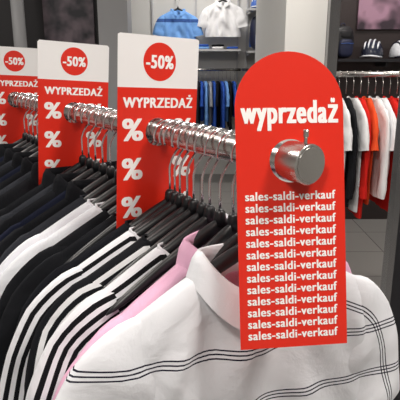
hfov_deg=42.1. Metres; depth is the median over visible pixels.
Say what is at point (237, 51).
wall shelf
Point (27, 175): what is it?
shirt
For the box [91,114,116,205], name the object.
clothes hanger
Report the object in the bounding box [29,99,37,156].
clothes hanger
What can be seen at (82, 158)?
clothes hanger
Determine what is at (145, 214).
clothes hanger
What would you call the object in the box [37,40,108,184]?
sale sign
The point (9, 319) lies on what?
shirt
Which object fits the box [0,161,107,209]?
shirt
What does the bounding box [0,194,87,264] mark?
shirt
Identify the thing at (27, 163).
shirt
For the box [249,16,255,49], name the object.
backpack
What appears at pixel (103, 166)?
clothes hanger
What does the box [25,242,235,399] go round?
striped shirt
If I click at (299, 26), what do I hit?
wall white partition
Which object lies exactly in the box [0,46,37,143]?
sale sign
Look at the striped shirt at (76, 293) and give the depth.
0.74 m
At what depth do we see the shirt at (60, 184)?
1.08 m
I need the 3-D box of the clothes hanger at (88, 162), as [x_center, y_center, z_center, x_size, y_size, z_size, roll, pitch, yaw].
[-0.246,-0.093,1.152,0.364,0.237,0.021,-10,18,-32]
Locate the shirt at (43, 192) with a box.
[0,184,52,222]
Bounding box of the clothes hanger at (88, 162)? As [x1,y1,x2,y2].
[73,104,94,172]
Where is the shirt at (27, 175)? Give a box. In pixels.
[0,171,30,195]
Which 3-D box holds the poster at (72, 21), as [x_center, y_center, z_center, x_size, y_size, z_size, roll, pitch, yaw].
[-1.310,-1.797,5.194,0.500,1.200,0.025,0,15,0]
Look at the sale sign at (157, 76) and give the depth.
0.85 m
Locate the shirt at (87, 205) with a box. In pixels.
[0,198,95,275]
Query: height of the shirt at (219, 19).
0.434 m
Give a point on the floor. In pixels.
(364, 238)
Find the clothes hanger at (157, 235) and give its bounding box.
[147,123,203,244]
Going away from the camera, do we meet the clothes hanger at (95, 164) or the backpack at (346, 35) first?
the clothes hanger at (95, 164)
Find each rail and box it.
[198,68,240,79]
[336,70,399,93]
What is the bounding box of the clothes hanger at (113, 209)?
[107,141,152,214]
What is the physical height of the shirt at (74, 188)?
0.735 m
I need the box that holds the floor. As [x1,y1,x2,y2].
[195,174,386,287]
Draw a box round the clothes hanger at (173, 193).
[132,120,183,230]
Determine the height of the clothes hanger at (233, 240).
0.237 m
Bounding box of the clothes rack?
[8,92,324,184]
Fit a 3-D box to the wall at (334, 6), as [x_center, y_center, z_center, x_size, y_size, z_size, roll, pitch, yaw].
[1.671,-0.704,3.094,1.858,2.780,0.060,0,15,0]
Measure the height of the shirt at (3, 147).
0.735 m
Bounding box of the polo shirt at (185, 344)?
[55,243,399,399]
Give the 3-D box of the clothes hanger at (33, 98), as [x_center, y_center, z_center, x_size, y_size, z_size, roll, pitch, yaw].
[-0.428,-0.164,1.415,0.364,0.237,0.021,-9,17,-29]
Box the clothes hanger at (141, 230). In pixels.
[133,121,189,236]
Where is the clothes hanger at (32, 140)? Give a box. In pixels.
[21,94,37,146]
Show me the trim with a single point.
(390, 278)
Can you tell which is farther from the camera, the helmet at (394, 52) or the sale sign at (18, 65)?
the helmet at (394, 52)
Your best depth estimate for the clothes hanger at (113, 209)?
0.92 m
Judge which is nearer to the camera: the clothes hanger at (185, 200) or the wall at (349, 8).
the clothes hanger at (185, 200)
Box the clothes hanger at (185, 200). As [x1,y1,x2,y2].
[138,122,196,239]
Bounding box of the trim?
[380,92,399,399]
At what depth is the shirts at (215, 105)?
6.30 m
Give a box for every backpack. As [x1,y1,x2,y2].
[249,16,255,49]
[337,23,353,58]
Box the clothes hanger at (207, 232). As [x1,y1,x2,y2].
[106,128,230,315]
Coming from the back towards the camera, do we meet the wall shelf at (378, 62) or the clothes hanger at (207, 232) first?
the wall shelf at (378, 62)
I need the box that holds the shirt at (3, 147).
[0,143,18,157]
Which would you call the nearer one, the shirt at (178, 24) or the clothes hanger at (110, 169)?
the clothes hanger at (110, 169)
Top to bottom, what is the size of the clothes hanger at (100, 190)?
0.237 m
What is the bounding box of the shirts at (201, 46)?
[199,44,237,48]
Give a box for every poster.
[42,0,94,43]
[356,0,399,28]
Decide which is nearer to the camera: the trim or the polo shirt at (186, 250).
the polo shirt at (186, 250)
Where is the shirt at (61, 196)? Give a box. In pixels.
[0,191,65,240]
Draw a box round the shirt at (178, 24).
[152,8,203,38]
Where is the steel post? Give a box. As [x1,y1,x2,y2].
[10,0,26,47]
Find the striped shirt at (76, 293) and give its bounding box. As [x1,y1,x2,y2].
[24,234,153,399]
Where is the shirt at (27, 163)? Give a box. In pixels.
[0,156,37,189]
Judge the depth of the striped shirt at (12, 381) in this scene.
0.77 m
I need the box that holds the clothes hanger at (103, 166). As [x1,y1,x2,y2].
[87,106,109,178]
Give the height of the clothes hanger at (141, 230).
0.237 m
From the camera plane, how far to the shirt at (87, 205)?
0.94 m
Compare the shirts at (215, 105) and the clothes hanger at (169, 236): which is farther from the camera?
the shirts at (215, 105)
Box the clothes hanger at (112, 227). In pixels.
[64,117,164,263]
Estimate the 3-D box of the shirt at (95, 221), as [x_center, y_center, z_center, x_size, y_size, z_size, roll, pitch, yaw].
[-0.098,0.349,1.042,0.642,0.714,0.049,-9,17,-30]
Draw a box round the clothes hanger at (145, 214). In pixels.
[129,119,178,226]
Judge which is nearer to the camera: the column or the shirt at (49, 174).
the shirt at (49, 174)
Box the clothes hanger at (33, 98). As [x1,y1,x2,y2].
[29,96,37,150]
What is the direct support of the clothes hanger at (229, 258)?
hanging from the clothes rack
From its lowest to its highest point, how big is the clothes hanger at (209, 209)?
0.237 m
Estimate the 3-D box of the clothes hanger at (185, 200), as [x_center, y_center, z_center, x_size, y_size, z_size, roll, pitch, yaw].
[-0.020,-0.005,0.826,0.364,0.237,0.021,-10,18,-32]
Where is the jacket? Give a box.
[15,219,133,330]
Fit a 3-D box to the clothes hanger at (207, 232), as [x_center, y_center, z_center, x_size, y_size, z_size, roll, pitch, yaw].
[0.029,0.014,0.755,0.364,0.237,0.021,-9,18,-31]
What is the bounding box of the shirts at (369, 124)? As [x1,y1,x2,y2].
[342,96,398,218]
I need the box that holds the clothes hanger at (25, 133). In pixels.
[12,92,28,142]
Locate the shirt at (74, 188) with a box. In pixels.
[0,178,98,256]
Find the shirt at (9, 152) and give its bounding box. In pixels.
[0,147,27,165]
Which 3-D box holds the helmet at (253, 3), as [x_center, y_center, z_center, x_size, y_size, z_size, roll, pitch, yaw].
[0.714,-2.424,6.363,0.194,0.162,0.293,5,16,19]
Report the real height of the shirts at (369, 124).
0.731 m
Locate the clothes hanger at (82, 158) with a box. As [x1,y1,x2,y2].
[61,103,87,173]
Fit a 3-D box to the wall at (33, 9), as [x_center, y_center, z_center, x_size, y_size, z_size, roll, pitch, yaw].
[-2.950,-1.442,5.411,3.900,3.000,0.200,0,15,0]
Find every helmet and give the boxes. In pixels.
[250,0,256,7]
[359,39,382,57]
[389,39,399,57]
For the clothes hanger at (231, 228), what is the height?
0.246 m
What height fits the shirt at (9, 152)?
0.735 m
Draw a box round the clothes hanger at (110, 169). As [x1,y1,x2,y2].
[82,108,116,193]
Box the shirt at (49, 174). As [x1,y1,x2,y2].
[0,161,116,216]
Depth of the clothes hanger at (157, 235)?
0.80 m
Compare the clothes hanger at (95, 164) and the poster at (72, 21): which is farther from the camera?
the poster at (72, 21)
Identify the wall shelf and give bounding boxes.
[151,0,240,143]
[245,0,255,72]
[324,59,399,66]
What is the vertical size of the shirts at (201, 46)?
0.082 m
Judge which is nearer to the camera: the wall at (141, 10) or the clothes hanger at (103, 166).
the clothes hanger at (103, 166)
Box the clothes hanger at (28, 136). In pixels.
[13,93,33,147]
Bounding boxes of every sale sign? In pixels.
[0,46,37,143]
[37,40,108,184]
[116,32,198,228]
[235,51,346,349]
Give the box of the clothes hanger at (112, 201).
[98,194,116,210]
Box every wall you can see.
[0,0,98,106]
[131,0,255,173]
[324,0,399,218]
[325,0,340,78]
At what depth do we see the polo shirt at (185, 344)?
0.67 m
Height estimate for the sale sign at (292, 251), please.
0.341 m
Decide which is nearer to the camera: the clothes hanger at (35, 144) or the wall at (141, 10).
the clothes hanger at (35, 144)
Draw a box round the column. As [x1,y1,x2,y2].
[97,0,131,161]
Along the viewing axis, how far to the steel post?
4.89 m
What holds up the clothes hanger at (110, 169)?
hanging from the clothes rack
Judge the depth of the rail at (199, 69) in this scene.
6.39 m
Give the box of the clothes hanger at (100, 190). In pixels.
[84,109,116,200]
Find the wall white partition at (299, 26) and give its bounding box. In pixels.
[255,0,327,181]
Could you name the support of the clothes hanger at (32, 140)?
hanging from the clothes rack
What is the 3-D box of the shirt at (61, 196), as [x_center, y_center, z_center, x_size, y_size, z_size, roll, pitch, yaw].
[-0.202,0.309,1.192,0.642,0.714,0.054,-10,18,-33]
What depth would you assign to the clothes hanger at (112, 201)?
0.95 m
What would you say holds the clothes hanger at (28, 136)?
hanging from the clothes rack
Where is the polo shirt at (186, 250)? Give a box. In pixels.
[53,230,351,399]
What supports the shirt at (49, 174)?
hanging from the clothes hanger at (82, 158)
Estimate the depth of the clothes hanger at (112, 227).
0.86 m
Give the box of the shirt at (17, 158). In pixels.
[0,151,36,177]
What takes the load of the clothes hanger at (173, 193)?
hanging from the clothes rack
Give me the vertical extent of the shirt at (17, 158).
0.735 m
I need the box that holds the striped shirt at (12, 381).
[0,213,227,399]
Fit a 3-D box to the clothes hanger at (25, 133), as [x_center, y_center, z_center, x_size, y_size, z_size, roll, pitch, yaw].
[-0.522,-0.200,1.550,0.364,0.237,0.021,-9,17,-30]
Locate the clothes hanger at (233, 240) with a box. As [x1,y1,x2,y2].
[178,142,237,282]
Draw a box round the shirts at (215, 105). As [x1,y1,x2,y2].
[196,81,236,129]
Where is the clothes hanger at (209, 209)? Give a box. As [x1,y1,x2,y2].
[162,126,227,253]
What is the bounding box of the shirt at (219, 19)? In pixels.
[197,0,248,36]
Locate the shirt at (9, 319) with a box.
[0,213,116,380]
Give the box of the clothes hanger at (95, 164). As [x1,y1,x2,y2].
[68,105,101,182]
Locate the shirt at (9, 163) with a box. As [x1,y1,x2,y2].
[0,160,11,171]
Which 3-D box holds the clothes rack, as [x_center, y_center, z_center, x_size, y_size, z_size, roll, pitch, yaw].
[-0.489,0.378,1.655,0.563,1.439,2.213,-10,18,-32]
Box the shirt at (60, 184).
[0,168,116,234]
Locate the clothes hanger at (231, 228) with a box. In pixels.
[203,130,237,246]
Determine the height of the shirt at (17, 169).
0.714 m
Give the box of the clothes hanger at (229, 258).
[211,243,237,273]
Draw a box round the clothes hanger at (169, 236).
[101,125,212,289]
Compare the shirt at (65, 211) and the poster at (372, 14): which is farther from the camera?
the poster at (372, 14)
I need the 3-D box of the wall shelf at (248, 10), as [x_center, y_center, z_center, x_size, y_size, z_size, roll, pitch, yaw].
[0.840,-1.705,6.581,0.520,2.300,0.395,0,15,0]
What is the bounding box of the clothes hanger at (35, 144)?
[21,95,37,151]
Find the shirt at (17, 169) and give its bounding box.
[0,165,20,182]
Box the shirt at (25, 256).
[0,202,227,297]
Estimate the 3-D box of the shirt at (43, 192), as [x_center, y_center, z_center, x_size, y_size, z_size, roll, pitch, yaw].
[-0.245,0.292,1.254,0.642,0.714,0.051,-10,18,-32]
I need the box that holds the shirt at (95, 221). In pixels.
[0,207,227,319]

